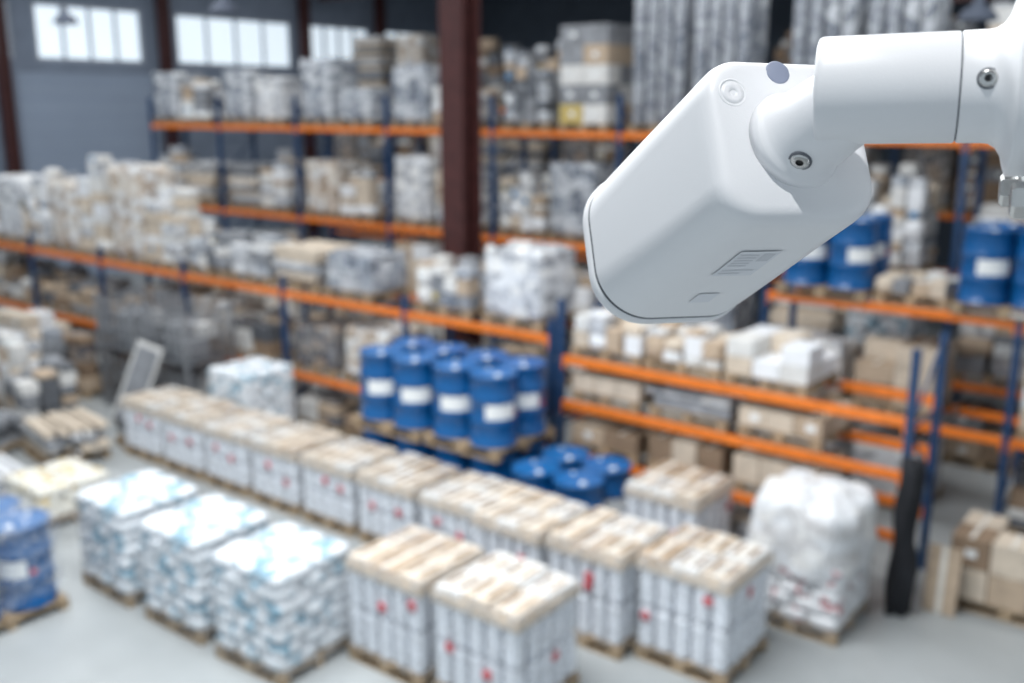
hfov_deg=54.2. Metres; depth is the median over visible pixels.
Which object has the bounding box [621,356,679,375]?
cartons
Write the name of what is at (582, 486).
drum
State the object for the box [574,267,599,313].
wooden pallet
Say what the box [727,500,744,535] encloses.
wooden pallet
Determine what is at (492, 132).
rack
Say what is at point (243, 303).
pallet
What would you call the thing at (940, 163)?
pallet
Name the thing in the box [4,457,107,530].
wooden pallet
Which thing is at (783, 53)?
wooden pallet
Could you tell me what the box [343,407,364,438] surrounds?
wooden pallet
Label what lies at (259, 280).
pallet
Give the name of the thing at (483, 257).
wooden pallet
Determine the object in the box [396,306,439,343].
wooden pallet
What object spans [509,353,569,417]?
pallet
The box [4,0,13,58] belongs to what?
window
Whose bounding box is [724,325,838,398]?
cartons
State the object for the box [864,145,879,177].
pallet
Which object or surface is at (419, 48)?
pallet
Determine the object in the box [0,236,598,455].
rack
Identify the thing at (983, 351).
cartons
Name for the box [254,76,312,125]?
pallet
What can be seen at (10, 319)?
cartons
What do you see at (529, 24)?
wall
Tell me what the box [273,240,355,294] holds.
wooden pallet
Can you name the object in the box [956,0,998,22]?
hanging lamp
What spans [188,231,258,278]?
wooden pallet
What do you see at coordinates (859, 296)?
wooden pallet
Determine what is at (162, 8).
steel column
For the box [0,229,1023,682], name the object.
floor
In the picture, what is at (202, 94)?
wooden pallet
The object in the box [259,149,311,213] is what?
wooden pallet
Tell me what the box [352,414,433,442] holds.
wooden pallet
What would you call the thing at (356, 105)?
pallet
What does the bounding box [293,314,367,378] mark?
pallet
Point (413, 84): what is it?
pallet
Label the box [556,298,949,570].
rack
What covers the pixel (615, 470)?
drum
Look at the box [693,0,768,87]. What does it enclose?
wooden pallet
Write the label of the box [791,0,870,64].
wooden pallet
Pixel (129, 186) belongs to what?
pallet
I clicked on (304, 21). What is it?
steel column
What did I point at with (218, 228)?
wooden pallet
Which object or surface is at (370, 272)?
pallet
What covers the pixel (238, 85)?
pallet
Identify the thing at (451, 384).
drum
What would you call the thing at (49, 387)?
wooden pallet
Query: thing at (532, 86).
wooden pallet
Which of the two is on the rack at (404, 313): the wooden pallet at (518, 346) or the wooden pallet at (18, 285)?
the wooden pallet at (18, 285)
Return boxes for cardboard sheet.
[921,542,962,617]
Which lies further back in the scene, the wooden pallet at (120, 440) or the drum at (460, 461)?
the wooden pallet at (120, 440)
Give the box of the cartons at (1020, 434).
[1017,390,1023,439]
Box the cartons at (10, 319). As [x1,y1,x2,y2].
[0,309,70,343]
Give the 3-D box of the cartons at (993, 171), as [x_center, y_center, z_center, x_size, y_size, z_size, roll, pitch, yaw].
[10.325,-3.559,21.580,1.100,1.599,1.001,10,17,38]
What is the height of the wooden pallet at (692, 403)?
0.398 m
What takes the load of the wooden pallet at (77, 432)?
on the floor
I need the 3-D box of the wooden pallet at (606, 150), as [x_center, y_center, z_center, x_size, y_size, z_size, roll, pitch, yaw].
[2.997,-4.870,27.140,1.156,1.592,1.032,10,17,36]
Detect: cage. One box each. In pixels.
[93,285,184,404]
[141,294,236,396]
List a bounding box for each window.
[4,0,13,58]
[31,1,143,62]
[174,13,291,68]
[311,24,367,58]
[386,30,438,66]
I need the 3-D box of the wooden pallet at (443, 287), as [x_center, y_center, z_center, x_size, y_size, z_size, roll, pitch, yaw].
[-0.777,-0.912,15.866,1.152,0.876,1.027,10,17,37]
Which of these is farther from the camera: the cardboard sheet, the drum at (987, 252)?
the drum at (987, 252)
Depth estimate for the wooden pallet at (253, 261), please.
18.40 m
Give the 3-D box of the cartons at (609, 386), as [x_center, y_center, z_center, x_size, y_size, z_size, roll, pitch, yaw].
[1.601,0.619,14.336,1.100,0.399,1.001,10,17,37]
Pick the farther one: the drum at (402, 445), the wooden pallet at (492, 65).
the wooden pallet at (492, 65)
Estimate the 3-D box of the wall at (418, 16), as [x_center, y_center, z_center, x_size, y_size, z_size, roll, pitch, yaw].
[-15.445,-7.252,31.549,0.200,11.000,44.000,10,17,37]
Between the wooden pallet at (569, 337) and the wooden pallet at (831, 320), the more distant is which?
the wooden pallet at (569, 337)
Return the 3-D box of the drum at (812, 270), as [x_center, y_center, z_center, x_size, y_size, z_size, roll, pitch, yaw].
[4.358,-1.363,14.722,0.659,0.990,0.659,1,13,3]
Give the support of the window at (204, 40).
in the wall at (418, 16)
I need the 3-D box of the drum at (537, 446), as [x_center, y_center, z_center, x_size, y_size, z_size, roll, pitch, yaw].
[0.154,1.849,14.175,0.659,0.990,0.659,1,13,6]
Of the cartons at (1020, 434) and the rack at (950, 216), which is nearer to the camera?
the cartons at (1020, 434)
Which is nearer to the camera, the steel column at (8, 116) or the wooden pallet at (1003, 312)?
the wooden pallet at (1003, 312)
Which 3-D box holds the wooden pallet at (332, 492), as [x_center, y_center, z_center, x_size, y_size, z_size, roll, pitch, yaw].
[-2.261,2.010,14.092,1.015,1.004,0.995,10,17,37]
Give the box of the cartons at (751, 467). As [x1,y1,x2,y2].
[732,434,844,495]
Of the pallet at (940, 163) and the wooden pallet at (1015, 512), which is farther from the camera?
the pallet at (940, 163)
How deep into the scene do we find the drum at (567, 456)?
13.45 m
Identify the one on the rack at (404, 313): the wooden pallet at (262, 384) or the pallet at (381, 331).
the pallet at (381, 331)
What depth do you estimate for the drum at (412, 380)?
13.95 m
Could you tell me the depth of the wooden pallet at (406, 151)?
31.21 m
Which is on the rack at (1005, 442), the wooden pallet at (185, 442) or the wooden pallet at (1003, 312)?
the wooden pallet at (1003, 312)
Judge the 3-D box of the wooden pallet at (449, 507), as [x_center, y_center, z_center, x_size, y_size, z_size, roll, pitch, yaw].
[-0.480,2.331,12.738,1.015,1.003,0.995,10,17,37]
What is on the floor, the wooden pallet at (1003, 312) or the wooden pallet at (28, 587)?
the wooden pallet at (28, 587)
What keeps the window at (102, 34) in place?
in the wall at (418, 16)
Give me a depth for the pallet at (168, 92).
27.62 m
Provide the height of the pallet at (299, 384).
0.498 m
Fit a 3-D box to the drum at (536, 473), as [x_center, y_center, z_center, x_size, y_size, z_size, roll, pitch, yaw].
[0.316,2.100,13.113,0.659,0.990,0.659,-2,13,-9]
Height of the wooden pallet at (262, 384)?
1.412 m
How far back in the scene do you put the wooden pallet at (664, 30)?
18.34 m
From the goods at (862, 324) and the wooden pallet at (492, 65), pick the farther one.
the wooden pallet at (492, 65)
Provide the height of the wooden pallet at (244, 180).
1.193 m
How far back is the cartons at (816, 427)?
12.43 m
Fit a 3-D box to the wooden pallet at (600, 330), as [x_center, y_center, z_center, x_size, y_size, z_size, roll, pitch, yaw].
[1.587,-0.148,14.127,1.154,0.689,1.026,10,17,37]
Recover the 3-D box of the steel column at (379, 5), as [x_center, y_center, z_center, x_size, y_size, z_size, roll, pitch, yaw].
[-5.587,-10.005,43.196,0.470,11.000,0.500,10,17,37]
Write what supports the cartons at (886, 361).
on the rack at (1005, 442)
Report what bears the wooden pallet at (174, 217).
on the rack at (404, 313)
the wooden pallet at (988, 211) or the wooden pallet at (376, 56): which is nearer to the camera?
the wooden pallet at (988, 211)
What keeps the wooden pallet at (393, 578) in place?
on the floor
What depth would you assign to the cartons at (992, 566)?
11.38 m
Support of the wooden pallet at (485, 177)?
on the rack at (492, 132)
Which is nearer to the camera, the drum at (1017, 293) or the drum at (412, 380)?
the drum at (1017, 293)
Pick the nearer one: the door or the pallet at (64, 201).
the pallet at (64, 201)
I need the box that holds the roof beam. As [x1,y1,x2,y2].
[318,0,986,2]
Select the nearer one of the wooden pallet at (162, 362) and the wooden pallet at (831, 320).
the wooden pallet at (831, 320)
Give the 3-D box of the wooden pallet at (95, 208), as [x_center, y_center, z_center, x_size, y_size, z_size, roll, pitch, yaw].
[-8.705,-2.965,21.743,1.169,2.167,1.054,10,17,37]
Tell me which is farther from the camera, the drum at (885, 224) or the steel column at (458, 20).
the steel column at (458, 20)
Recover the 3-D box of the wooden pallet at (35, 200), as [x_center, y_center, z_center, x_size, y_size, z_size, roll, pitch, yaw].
[-10.671,-3.135,23.282,1.154,1.789,1.038,10,17,37]
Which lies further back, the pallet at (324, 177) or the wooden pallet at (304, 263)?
the pallet at (324, 177)
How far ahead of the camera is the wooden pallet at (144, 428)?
16.45 m
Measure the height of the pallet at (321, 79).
1.599 m
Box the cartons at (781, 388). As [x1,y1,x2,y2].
[780,387,830,398]
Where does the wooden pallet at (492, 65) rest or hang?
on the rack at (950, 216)
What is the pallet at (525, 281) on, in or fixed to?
on the rack at (404, 313)
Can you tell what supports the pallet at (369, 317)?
on the floor
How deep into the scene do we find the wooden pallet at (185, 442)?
15.79 m
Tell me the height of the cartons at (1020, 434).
0.999 m
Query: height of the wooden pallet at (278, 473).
1.006 m
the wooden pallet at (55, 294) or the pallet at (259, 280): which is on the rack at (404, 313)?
the wooden pallet at (55, 294)
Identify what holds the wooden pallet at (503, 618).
on the floor
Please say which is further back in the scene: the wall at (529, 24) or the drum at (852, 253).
the wall at (529, 24)
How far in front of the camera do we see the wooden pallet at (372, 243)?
24.32 m
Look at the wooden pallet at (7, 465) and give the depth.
15.04 m
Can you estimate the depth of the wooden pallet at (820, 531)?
10.90 m
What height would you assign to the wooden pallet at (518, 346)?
0.962 m
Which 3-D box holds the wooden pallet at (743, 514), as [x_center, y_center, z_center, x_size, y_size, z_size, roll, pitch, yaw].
[3.603,2.452,13.154,1.344,0.576,1.012,10,17,38]
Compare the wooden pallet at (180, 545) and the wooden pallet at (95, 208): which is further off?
the wooden pallet at (95, 208)
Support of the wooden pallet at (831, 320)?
on the rack at (492, 132)
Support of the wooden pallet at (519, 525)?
on the floor
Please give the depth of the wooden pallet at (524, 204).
20.81 m
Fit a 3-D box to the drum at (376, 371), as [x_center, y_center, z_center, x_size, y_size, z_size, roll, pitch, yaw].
[-1.891,0.592,14.594,0.659,0.990,0.659,-2,13,-7]
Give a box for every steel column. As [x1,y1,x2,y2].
[0,0,28,255]
[155,0,179,153]
[297,0,319,239]
[374,0,386,233]
[438,0,481,345]
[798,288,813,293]
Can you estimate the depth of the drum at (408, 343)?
14.98 m
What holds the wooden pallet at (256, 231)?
on the rack at (492, 132)
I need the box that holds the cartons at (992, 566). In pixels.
[951,510,1023,626]
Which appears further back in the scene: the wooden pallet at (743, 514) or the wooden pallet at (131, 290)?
the wooden pallet at (131, 290)
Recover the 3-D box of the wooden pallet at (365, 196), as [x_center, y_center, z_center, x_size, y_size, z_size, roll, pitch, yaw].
[-3.433,-3.532,24.184,1.154,1.147,1.040,10,17,37]
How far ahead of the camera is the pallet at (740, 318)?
18.50 m
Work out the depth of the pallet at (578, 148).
27.41 m
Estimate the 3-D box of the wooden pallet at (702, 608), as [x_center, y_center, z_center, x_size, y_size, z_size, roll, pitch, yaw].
[2.021,2.744,10.567,1.075,1.197,1.035,10,17,37]
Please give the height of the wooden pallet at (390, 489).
1.007 m
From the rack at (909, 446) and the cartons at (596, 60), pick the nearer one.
the rack at (909, 446)
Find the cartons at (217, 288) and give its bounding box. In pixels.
[194,269,242,292]
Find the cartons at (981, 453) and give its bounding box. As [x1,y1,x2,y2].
[942,396,1020,476]
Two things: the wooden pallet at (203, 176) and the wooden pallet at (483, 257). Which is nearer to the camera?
the wooden pallet at (483, 257)
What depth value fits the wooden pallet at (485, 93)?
21.65 m
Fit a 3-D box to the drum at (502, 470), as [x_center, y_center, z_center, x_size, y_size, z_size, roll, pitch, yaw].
[-0.253,1.968,13.669,0.659,0.990,0.659,-3,14,-14]
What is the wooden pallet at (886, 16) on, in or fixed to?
on the rack at (492, 132)
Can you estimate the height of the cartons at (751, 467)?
0.499 m
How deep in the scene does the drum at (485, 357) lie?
14.16 m
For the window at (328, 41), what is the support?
in the wall at (418, 16)
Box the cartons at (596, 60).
[559,23,633,131]
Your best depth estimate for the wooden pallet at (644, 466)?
14.95 m
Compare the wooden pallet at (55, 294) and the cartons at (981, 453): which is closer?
the cartons at (981, 453)
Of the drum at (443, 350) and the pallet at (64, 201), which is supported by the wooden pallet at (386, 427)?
the drum at (443, 350)
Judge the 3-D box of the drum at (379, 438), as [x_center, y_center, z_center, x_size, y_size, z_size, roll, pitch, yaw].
[-1.891,1.688,14.853,0.659,0.990,0.659,-4,14,-17]
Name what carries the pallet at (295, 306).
on the floor
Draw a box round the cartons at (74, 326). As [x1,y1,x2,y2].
[60,318,101,332]
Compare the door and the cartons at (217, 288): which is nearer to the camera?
the cartons at (217, 288)
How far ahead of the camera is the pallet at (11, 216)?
23.56 m
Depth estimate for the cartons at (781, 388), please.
17.74 m
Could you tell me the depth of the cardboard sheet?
11.46 m
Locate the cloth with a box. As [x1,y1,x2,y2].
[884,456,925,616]
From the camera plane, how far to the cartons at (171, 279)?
29.01 m
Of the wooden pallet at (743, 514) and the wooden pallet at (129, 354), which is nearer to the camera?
the wooden pallet at (743, 514)
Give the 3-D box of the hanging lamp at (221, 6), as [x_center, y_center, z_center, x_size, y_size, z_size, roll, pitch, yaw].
[-6.717,-9.246,23.028,0.720,3.200,0.720,10,17,37]
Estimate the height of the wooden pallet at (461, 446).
0.144 m
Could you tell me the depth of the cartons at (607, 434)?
14.14 m
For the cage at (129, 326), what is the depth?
19.15 m
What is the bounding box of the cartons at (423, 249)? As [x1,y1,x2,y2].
[395,238,441,294]
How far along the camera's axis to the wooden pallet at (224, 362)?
19.92 m
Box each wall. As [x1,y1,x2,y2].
[0,0,438,258]
[480,0,1015,267]
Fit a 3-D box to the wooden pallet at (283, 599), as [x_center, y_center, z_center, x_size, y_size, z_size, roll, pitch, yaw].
[-2.416,2.728,10.603,1.090,1.212,1.086,9,16,35]
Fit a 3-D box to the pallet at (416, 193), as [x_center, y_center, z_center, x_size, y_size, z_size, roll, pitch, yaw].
[-1.993,-3.482,22.991,1.116,1.598,1.018,10,17,36]
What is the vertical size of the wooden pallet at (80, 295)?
0.871 m
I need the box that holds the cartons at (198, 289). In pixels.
[146,281,213,332]
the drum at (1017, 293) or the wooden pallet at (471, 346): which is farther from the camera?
the wooden pallet at (471, 346)
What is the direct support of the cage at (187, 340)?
on the floor
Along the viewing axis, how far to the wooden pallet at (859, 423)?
17.07 m
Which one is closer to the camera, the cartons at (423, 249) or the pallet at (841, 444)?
the pallet at (841, 444)
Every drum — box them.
[359,345,403,420]
[362,421,397,448]
[391,337,434,351]
[391,351,437,429]
[395,430,436,458]
[423,343,467,359]
[432,358,478,439]
[434,439,471,473]
[463,349,508,365]
[469,365,517,449]
[470,448,516,481]
[500,356,546,436]
[511,458,560,494]
[516,437,545,460]
[541,445,589,470]
[553,469,603,509]
[582,455,631,515]
[783,239,829,285]
[826,217,878,290]
[861,213,893,284]
[956,225,1017,305]
[976,221,1023,298]
[1009,229,1023,309]
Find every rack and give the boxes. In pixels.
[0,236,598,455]
[147,94,1022,437]
[324,75,973,327]
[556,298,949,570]
[754,286,1023,515]
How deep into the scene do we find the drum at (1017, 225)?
13.56 m
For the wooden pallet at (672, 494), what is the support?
on the floor
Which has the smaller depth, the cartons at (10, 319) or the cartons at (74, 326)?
the cartons at (10, 319)
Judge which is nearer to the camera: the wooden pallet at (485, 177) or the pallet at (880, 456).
the pallet at (880, 456)
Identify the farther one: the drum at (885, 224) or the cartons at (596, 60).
the cartons at (596, 60)
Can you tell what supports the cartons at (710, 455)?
on the rack at (909, 446)
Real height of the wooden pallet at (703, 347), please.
0.591 m
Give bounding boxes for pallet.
[0,173,44,244]
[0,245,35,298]
[0,326,64,409]
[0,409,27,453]
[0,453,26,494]
[0,495,69,631]
[3,355,78,437]
[4,257,63,305]
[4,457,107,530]
[18,168,76,249]
[21,407,110,465]
[41,264,98,313]
[47,178,82,253]
[62,323,124,399]
[67,277,131,321]
[75,155,140,259]
[76,469,197,608]
[108,164,174,264]
[110,284,149,323]
[113,413,154,458]
[120,385,203,465]
[124,352,132,360]
[140,494,268,645]
[143,186,215,270]
[152,71,203,123]
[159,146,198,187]
[159,395,247,480]
[162,362,193,378]
[180,79,234,123]
[186,160,238,206]
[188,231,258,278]
[194,291,263,352]
[199,357,242,377]
[202,409,293,498]
[208,356,295,423]
[212,522,351,682]
[216,225,243,231]
[223,70,278,124]
[224,162,273,210]
[230,234,296,286]
[232,227,282,240]
[234,307,298,360]
[237,279,265,308]
[248,422,345,516]
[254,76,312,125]
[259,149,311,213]
[265,281,317,319]
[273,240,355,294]
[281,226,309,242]
[292,377,310,411]
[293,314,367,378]
[296,388,360,432]
[299,437,399,537]
[300,58,361,126]
[305,159,361,218]
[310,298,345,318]
[324,246,410,303]
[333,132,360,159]
[337,88,399,126]
[339,173,395,222]
[343,318,424,384]
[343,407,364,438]
[344,525,485,682]
[346,297,400,322]
[349,240,394,250]
[351,36,396,87]
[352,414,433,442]
[356,452,461,543]
[391,63,438,127]
[393,154,440,228]
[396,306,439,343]
[397,34,438,66]
[398,134,439,156]
[416,255,485,320]
[418,471,525,545]
[424,426,554,462]
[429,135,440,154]
[431,551,580,682]
[433,86,500,128]
[436,164,501,230]
[438,251,485,263]
[440,320,499,348]
[459,341,502,350]
[471,487,590,571]
[480,38,521,108]
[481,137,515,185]
[482,240,578,332]
[499,171,556,239]
[500,323,547,358]
[503,40,571,130]
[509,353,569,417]
[546,506,670,661]
[547,160,615,243]
[547,327,598,386]
[560,138,607,161]
[571,308,658,367]
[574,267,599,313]
[595,451,647,479]
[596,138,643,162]
[624,460,735,534]
[627,0,695,132]
[633,524,773,682]
[643,323,737,381]
[644,376,757,431]
[672,367,751,383]
[684,293,754,333]
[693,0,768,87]
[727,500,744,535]
[730,490,759,541]
[747,467,877,646]
[769,299,849,338]
[769,418,855,478]
[773,329,864,400]
[775,31,792,63]
[776,281,876,302]
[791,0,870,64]
[842,397,916,431]
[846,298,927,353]
[850,422,943,515]
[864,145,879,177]
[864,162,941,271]
[868,0,950,34]
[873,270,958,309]
[902,145,959,212]
[949,16,977,32]
[950,299,1023,321]
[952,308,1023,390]
[967,203,1023,225]
[988,1,1015,28]
[1007,456,1023,533]
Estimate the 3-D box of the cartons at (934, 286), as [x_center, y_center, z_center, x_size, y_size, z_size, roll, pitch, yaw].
[5.783,-0.771,14.142,1.011,0.395,1.018,10,17,37]
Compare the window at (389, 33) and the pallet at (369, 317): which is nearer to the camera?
the pallet at (369, 317)
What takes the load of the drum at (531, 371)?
on the wooden pallet at (461, 446)
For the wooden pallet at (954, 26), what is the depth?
21.57 m
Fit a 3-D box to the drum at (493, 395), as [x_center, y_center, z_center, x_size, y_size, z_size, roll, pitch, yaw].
[-0.253,0.872,13.410,0.659,0.990,0.659,-5,14,-20]
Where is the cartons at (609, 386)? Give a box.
[572,360,673,412]
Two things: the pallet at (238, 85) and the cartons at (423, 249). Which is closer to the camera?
the cartons at (423, 249)
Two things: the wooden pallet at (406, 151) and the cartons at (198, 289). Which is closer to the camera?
the cartons at (198, 289)
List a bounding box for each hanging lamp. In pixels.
[52,0,78,24]
[209,0,239,13]
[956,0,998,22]
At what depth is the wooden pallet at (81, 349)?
19.94 m
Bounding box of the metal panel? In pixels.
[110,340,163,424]
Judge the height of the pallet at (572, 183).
1.598 m
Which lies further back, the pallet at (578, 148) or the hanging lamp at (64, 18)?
the pallet at (578, 148)
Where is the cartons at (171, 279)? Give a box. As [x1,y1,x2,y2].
[168,264,193,281]
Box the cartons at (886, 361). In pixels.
[851,334,955,422]
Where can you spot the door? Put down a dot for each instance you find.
(127, 113)
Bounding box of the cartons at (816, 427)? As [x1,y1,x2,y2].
[737,390,851,452]
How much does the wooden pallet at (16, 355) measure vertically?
1.573 m
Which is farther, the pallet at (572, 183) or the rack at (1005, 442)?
the pallet at (572, 183)
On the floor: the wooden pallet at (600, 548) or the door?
the wooden pallet at (600, 548)
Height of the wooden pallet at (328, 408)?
0.591 m
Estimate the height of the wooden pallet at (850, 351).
0.946 m
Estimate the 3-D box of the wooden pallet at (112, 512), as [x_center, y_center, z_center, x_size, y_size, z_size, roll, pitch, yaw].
[-4.527,2.348,12.209,1.095,1.212,1.090,11,17,38]
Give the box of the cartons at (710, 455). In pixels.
[647,419,753,475]
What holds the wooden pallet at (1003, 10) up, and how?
on the rack at (492, 132)
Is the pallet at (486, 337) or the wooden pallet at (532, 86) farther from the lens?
the pallet at (486, 337)
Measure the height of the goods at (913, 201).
1.789 m
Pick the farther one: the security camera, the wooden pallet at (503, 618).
the wooden pallet at (503, 618)
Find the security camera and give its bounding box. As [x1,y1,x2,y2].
[583,0,1023,323]
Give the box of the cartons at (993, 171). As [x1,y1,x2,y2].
[953,147,1002,214]
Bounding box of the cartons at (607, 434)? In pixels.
[571,407,671,464]
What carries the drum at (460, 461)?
on the wooden pallet
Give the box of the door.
[16,71,159,274]
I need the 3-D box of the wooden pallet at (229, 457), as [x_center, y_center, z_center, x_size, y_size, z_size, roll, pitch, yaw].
[-4.042,1.690,15.446,1.015,1.003,0.995,10,17,37]

